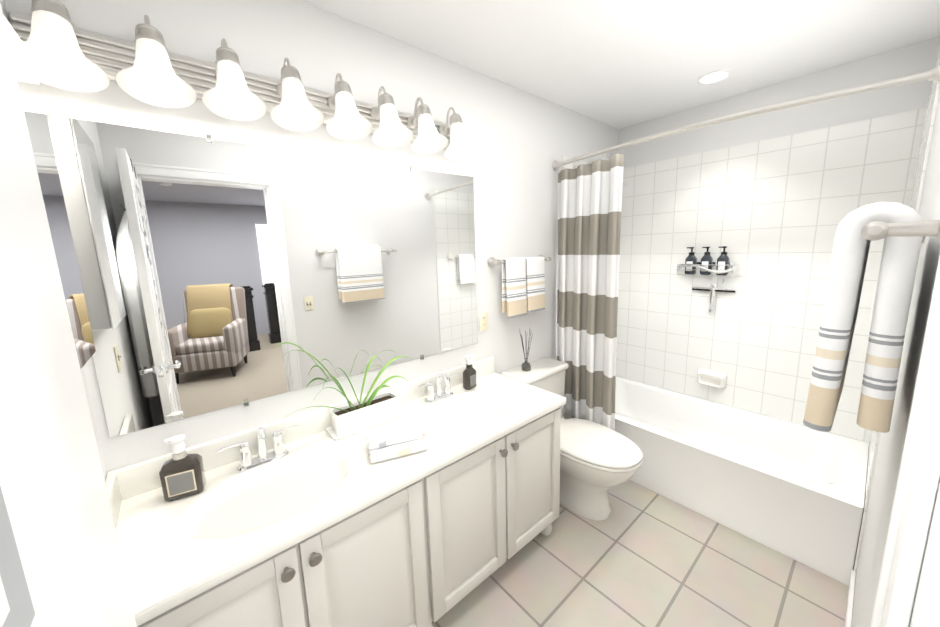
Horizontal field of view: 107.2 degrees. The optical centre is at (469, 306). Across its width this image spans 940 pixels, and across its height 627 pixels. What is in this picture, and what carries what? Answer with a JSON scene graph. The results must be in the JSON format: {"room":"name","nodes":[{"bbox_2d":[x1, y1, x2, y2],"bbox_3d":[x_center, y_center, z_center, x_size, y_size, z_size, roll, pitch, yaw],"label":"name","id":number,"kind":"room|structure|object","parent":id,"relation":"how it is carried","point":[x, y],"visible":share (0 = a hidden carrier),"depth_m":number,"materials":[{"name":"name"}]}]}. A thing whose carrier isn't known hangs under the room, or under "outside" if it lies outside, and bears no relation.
{"room":"bathroom","nodes":[
{"label":"bathroom","id":0,"kind":"room"},
{"bbox_2d":[0,0,106,478],"bbox_3d":[-0.639,0.264,0.347,0.120,2.440,1.670,-9,12,-39],"label":"wall","id":1,"kind":"structure","parent":0,"point":[3,7],"depth_m":1.02,"materials":[{"name":"white paint"}]},
{"bbox_2d":[3,14,95,368],"bbox_3d":[-0.868,-0.197,0.670,0.056,0.688,0.418,-9,12,-39],"label":"medicine cabinet mirror","id":2,"kind":"object","parent":1,"relation":"attached to","point":[24,62],"visible":0.38,"depth_m":0.76,"materials":[{"name":"silver mirror"}]},
{"bbox_2d":[105,472,124,533],"bbox_3d":[-0.933,0.587,0.878,0.022,0.101,0.515,-9,12,-39],"label":"backsplash","id":3,"kind":"structure","parent":1,"relation":"attached to","point":[113,486],"depth_m":1.02,"materials":[{"name":"white stone"}]},
{"bbox_2d":[4,0,617,472],"bbox_3d":[0.009,-0.031,2.045,3.340,2.440,0.120,-9,12,-39],"label":"wall","id":4,"kind":"structure","parent":0,"point":[522,140],"depth_m":1.48,"materials":[{"name":"white paint"}]},
{"bbox_2d":[9,0,478,158],"bbox_3d":[-0.535,-0.751,1.249,1.430,0.232,0.229,-9,12,-39],"label":"vanity light","id":5,"kind":"object","parent":4,"relation":"attached to","point":[146,67],"visible":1,"depth_m":1.06,"materials":[{"name":"white glass"}]},
{"bbox_2d":[46,114,477,437],"bbox_3d":[-0.544,-0.147,1.470,1.509,0.949,0.010,-9,12,-39],"label":"vanity mirror","id":6,"kind":"object","parent":4,"relation":"attached to","point":[216,274],"visible":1,"depth_m":1.25,"materials":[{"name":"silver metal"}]},
{"bbox_2d":[109,356,493,499],"bbox_3d":[-0.485,0.457,1.594,1.646,0.101,0.022,-9,12,-39],"label":"backsplash","id":7,"kind":"structure","parent":4,"relation":"attached to","point":[143,476],"depth_m":1.31,"materials":[{"name":"white stone"}]},
{"bbox_2d":[479,311,487,331],"bbox_3d":[0.081,0.089,2.038,0.070,0.114,0.009,-9,12,-39],"label":"electrical outlet","id":8,"kind":"object","parent":4,"relation":"attached to","point":[483,321],"visible":1,"depth_m":2.03,"materials":[{"name":"beige plastic"}]},
{"bbox_2d":[488,255,551,267],"bbox_3d":[0.323,-0.281,2.150,0.537,0.061,0.075,-9,12,-39],"label":"towel rail","id":9,"kind":"object","parent":4,"relation":"attached to","point":[492,262],"visible":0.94,"depth_m":2.02,"materials":[{"name":"silver metal"}]},
{"bbox_2d":[502,257,526,317],"bbox_3d":[0.269,-0.114,2.095,0.169,0.353,0.057,-9,12,-39],"label":"hanging towel","id":10,"kind":"object","parent":9,"relation":"hanging from","point":[514,298],"visible":0.98,"depth_m":2.07,"materials":[{"name":"white fabric"}]},
{"bbox_2d":[524,256,544,312],"bbox_3d":[0.406,-0.142,2.208,0.169,0.343,0.057,-9,12,-39],"label":"hanging towel","id":11,"kind":"object","parent":9,"relation":"hanging from","point":[535,283],"visible":0.67,"depth_m":2.19,"materials":[{"name":"white fabric"}]},
{"bbox_2d":[561,156,588,169],"bbox_3d":[0.942,-0.017,2.761,0.756,2.128,0.008,-9,12,-39],"label":"wall tile","id":12,"kind":"structure","parent":4,"relation":"attached to","point":[570,165],"depth_m":2.41,"materials":[{"name":"white tile"}]},
{"bbox_2d":[301,0,939,128],"bbox_3d":[0.513,-1.178,1.214,3.340,0.060,1.790,-9,12,-39],"label":"ceiling","id":13,"kind":"structure","parent":0,"point":[618,64],"depth_m":1.59,"materials":[{"name":"white paint"}]},
{"bbox_2d":[696,69,731,83],"bbox_3d":[1.373,-1.289,1.954,0.163,0.007,0.163,-1,9,5],"label":"recessed light","id":14,"kind":"object","parent":13,"relation":"in","point":[714,76],"visible":1,"depth_m":1.92,"materials":[{"name":"white paint"}]},
{"bbox_2d":[432,480,848,626],"bbox_3d":[0.585,1.289,1.615,3.340,0.060,1.790,-9,12,-39],"label":"floor","id":15,"kind":"structure","parent":0,"point":[640,556],"depth_m":1.59,"materials":[{"name":"tile"}]},
{"bbox_2d":[136,404,564,626],"bbox_3d":[-0.307,0.935,1.461,1.627,0.739,0.551,-9,12,-39],"label":"bathroom vanity","id":16,"kind":"object","parent":15,"relation":"on","point":[406,558],"depth_m":1.22,"materials":[{"name":"white paint"}]},
{"bbox_2d":[117,372,565,623],"bbox_3d":[-0.316,0.550,1.411,1.648,0.034,0.535,-9,12,-39],"label":"countertop","id":17,"kind":"structure","parent":16,"relation":"on","point":[252,508],"depth_m":1.12,"materials":[{"name":"white stone"}]},
{"bbox_2d":[159,434,205,501],"bbox_3d":[-0.911,0.503,1.095,0.100,0.193,0.064,-7,10,-28],"label":"soap bottle","id":18,"kind":"object","parent":17,"relation":"on","point":[181,473],"visible":1,"depth_m":1.08,"materials":[{"name":"grey"}]},
{"bbox_2d":[215,424,300,472],"bbox_3d":[-0.742,0.499,1.241,0.266,0.144,0.100,-9,12,-39],"label":"faucet","id":19,"kind":"object","parent":17,"relation":"on","point":[280,455],"depth_m":1.25,"materials":[{"name":"silver metal"}]},
{"bbox_2d":[279,350,410,439],"bbox_3d":[-0.495,0.330,1.472,0.588,0.389,0.114,-9,12,-39],"label":"planter","id":20,"kind":"object","parent":17,"relation":"on","point":[360,415],"visible":1,"depth_m":1.49,"materials":[{"name":"white ceramic"}]},
{"bbox_2d":[366,422,427,462],"bbox_3d":[-0.280,0.515,1.321,0.209,0.058,0.142,-5,10,-22],"label":"folded hand towel","id":21,"kind":"object","parent":17,"relation":"on","point":[391,443],"visible":1,"depth_m":1.29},
{"bbox_2d":[416,372,460,403],"bbox_3d":[-0.144,0.400,1.740,0.266,0.144,0.100,-9,12,-39],"label":"faucet","id":22,"kind":"object","parent":17,"relation":"on","point":[448,395],"depth_m":1.75,"materials":[{"name":"silver metal"}]},
{"bbox_2d":[463,355,476,389],"bbox_3d":[-0.002,0.354,1.876,0.052,0.183,0.072,7,12,41],"label":"soap bottle","id":23,"kind":"object","parent":17,"relation":"on","point":[469,378],"visible":1,"depth_m":1.86,"materials":[{"name":"grey"}]},
{"bbox_2d":[502,357,639,520],"bbox_3d":[0.616,0.798,2.082,0.452,0.757,0.774,-9,12,-39],"label":"toilet","id":24,"kind":"object","parent":15,"relation":"on","point":[584,491],"visible":0.38,"depth_m":1.98,"materials":[{"name":"white ceramic"}]},
{"bbox_2d":[519,329,532,371],"bbox_3d":[0.351,0.271,2.168,0.098,0.270,0.060,-9,12,-39],"label":"reed diffuser","id":25,"kind":"object","parent":24,"relation":"on","point":[525,366],"visible":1,"depth_m":2.17,"materials":[{"name":"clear glass"}]},
{"bbox_2d":[560,418,642,472],"bbox_3d":[0.689,0.778,1.991,0.408,0.048,0.561,-9,12,-39],"label":"seat","id":26,"kind":"object","parent":24,"relation":"attached to","point":[591,444],"visible":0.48,"depth_m":1.89,"materials":[{"name":"white plastic"}]},
{"bbox_2d":[563,376,868,585],"bbox_3d":[1.465,0.923,2.318,0.754,0.385,1.531,-9,12,-39],"label":"bathtub","id":27,"kind":"object","parent":15,"relation":"on","point":[793,491],"visible":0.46,"depth_m":1.95,"materials":[{"name":"white ceramic"}]},
{"bbox_2d":[618,36,939,167],"bbox_3d":[1.815,-0.141,2.392,0.120,2.440,1.670,-9,12,-39],"label":"wall","id":28,"kind":"structure","parent":0,"point":[914,58],"depth_m":2.00,"materials":[{"name":"white paint"}]},
{"bbox_2d":[616,108,925,442],"bbox_3d":[1.732,0.015,2.421,0.008,2.128,1.549,-9,12,-39],"label":"wall tile","id":29,"kind":"structure","parent":28,"relation":"attached to","point":[771,214],"depth_m":2.24,"materials":[{"name":"white tile"}]},
{"bbox_2d":[676,262,739,283],"bbox_3d":[1.633,-0.230,2.402,0.104,0.147,0.356,-9,12,-39],"label":"caddy","id":30,"kind":"object","parent":29,"relation":"attached to","point":[706,269],"visible":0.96,"depth_m":2.36,"materials":[{"name":"silver metal"}]},
{"bbox_2d":[685,247,696,273],"bbox_3d":[1.568,-0.323,2.461,0.064,0.191,0.064,-9,12,-39],"label":"shampoo bottle","id":31,"kind":"object","parent":30,"relation":"on","point":[691,258],"visible":0.92,"depth_m":2.44,"materials":[{"name":"grey plastic"}]},
{"bbox_2d":[700,247,712,274],"bbox_3d":[1.629,-0.313,2.389,0.064,0.191,0.064,-9,12,-39],"label":"shampoo bottle","id":32,"kind":"object","parent":30,"relation":"on","point":[706,258],"visible":0.94,"depth_m":2.37,"materials":[{"name":"grey plastic"}]},
{"bbox_2d":[716,246,729,274],"bbox_3d":[1.691,-0.303,2.317,0.064,0.191,0.064,-9,12,-39],"label":"shampoo bottle","id":33,"kind":"object","parent":30,"relation":"on","point":[723,259],"visible":0.85,"depth_m":2.30,"materials":[{"name":"grey plastic"}]},
{"bbox_2d":[697,368,726,388],"bbox_3d":[1.721,0.521,2.481,0.058,0.110,0.180,-9,12,-39],"label":"soap dish","id":34,"kind":"object","parent":29,"relation":"attached to","point":[712,378],"visible":1,"depth_m":2.46,"materials":[{"name":"white ceramic"}]},
{"bbox_2d":[692,284,735,312],"bbox_3d":[1.692,-0.054,2.417,0.040,0.201,0.260,-9,12,-39],"label":"squeegee","id":35,"kind":"object","parent":29,"relation":"attached to","point":[713,288],"visible":0.98,"depth_m":2.40,"materials":[{"name":"silver metal"}]},
{"bbox_2d":[851,44,939,626],"bbox_3d":[1.089,0.142,0.783,3.100,2.440,0.120,-9,12,-39],"label":"wall","id":36,"kind":"structure","parent":0,"point":[883,489],"depth_m":0.90,"materials":[{"name":"white paint"}]},
{"bbox_2d":[0,3,136,626],"bbox_3d":[-0.264,0.478,0.218,0.169,2.014,0.706,-9,12,-39],"label":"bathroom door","id":37,"kind":"structure","parent":36,"relation":"in","point":[61,563],"depth_m":0.31,"materials":[{"name":"white paint"}]},
{"bbox_2d":[552,65,939,170],"bbox_3d":[1.044,-0.854,1.713,0.146,0.068,1.549,-9,12,-39],"label":"rail","id":38,"kind":"object","parent":36,"relation":"attached to","point":[932,74],"visible":0.96,"depth_m":1.41,"materials":[{"name":"silver metal"}]},
{"bbox_2d":[558,147,611,172],"bbox_3d":[0.692,-0.890,2.119,0.058,0.079,0.393,-7,11,-30],"label":"curtain hooks","id":39,"kind":"object","parent":38,"relation":"hanging from","point":[607,158],"visible":0.94,"depth_m":2.08,"materials":[{"name":"silver metal"}]},
{"bbox_2d":[557,154,623,429],"bbox_3d":[0.735,-0.038,2.250,0.115,1.675,0.507,-7,11,-29],"label":"shower curtain","id":40,"kind":"object","parent":39,"relation":"hanging from","point":[589,211],"visible":0.96,"depth_m":2.18,"materials":[{"name":"fabric"}]},
{"bbox_2d":[844,570,855,626],"bbox_3d":[1.134,1.286,1.068,1.423,0.090,0.013,-9,12,-39],"label":"baseboard","id":41,"kind":"structure","parent":36,"relation":"attached to","point":[849,610],"depth_m":1.38,"materials":[{"name":"white paint"}]},
{"bbox_2d":[853,64,939,570],"bbox_3d":[1.939,0.143,1.596,0.756,2.128,0.008,-9,12,-39],"label":"wall tile","id":42,"kind":"structure","parent":36,"relation":"attached to","point":[924,147],"depth_m":1.43,"materials":[{"name":"white tile"}]},
{"bbox_2d":[861,219,939,242],"bbox_3d":[0.960,-0.167,0.775,0.712,0.061,0.097,-9,12,-39],"label":"towel rail","id":43,"kind":"object","parent":36,"relation":"attached to","point":[875,230],"visible":0.98,"depth_m":0.57,"materials":[{"name":"silver metal"}]},
{"bbox_2d":[803,202,921,432],"bbox_3d":[0.931,0.016,0.822,0.378,0.487,0.125,-9,12,-39],"label":"hanging towel","id":44,"kind":"object","parent":43,"relation":"hanging from","point":[896,276],"visible":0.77,"depth_m":0.70,"materials":[{"name":"white fabric"}]},
{"bbox_2d":[870,256,939,626],"bbox_3d":[0.288,0.443,0.139,0.855,2.100,0.170,-9,12,-39],"label":"door frame","id":45,"kind":"structure","parent":36,"relation":"attached to","point":[913,508],"depth_m":0.40,"materials":[{"name":"white paint"}]},
{"bbox_3d":[1.883,-0.236,1.535,0.410,0.060,0.052,-9,12,-39],"label":"rail","id":46,"kind":"object","parent":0,"visible":0},
{"bbox_2d":[869,282,877,320],"bbox_3d":[1.893,-0.104,1.581,0.219,0.324,0.059,-9,12,-39],"label":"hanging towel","id":47,"kind":"object","parent":46,"relation":"hanging from","point":[870,318],"visible":0.08,"depth_m":1.55,"materials":[{"name":"white fabric"}]}
]}

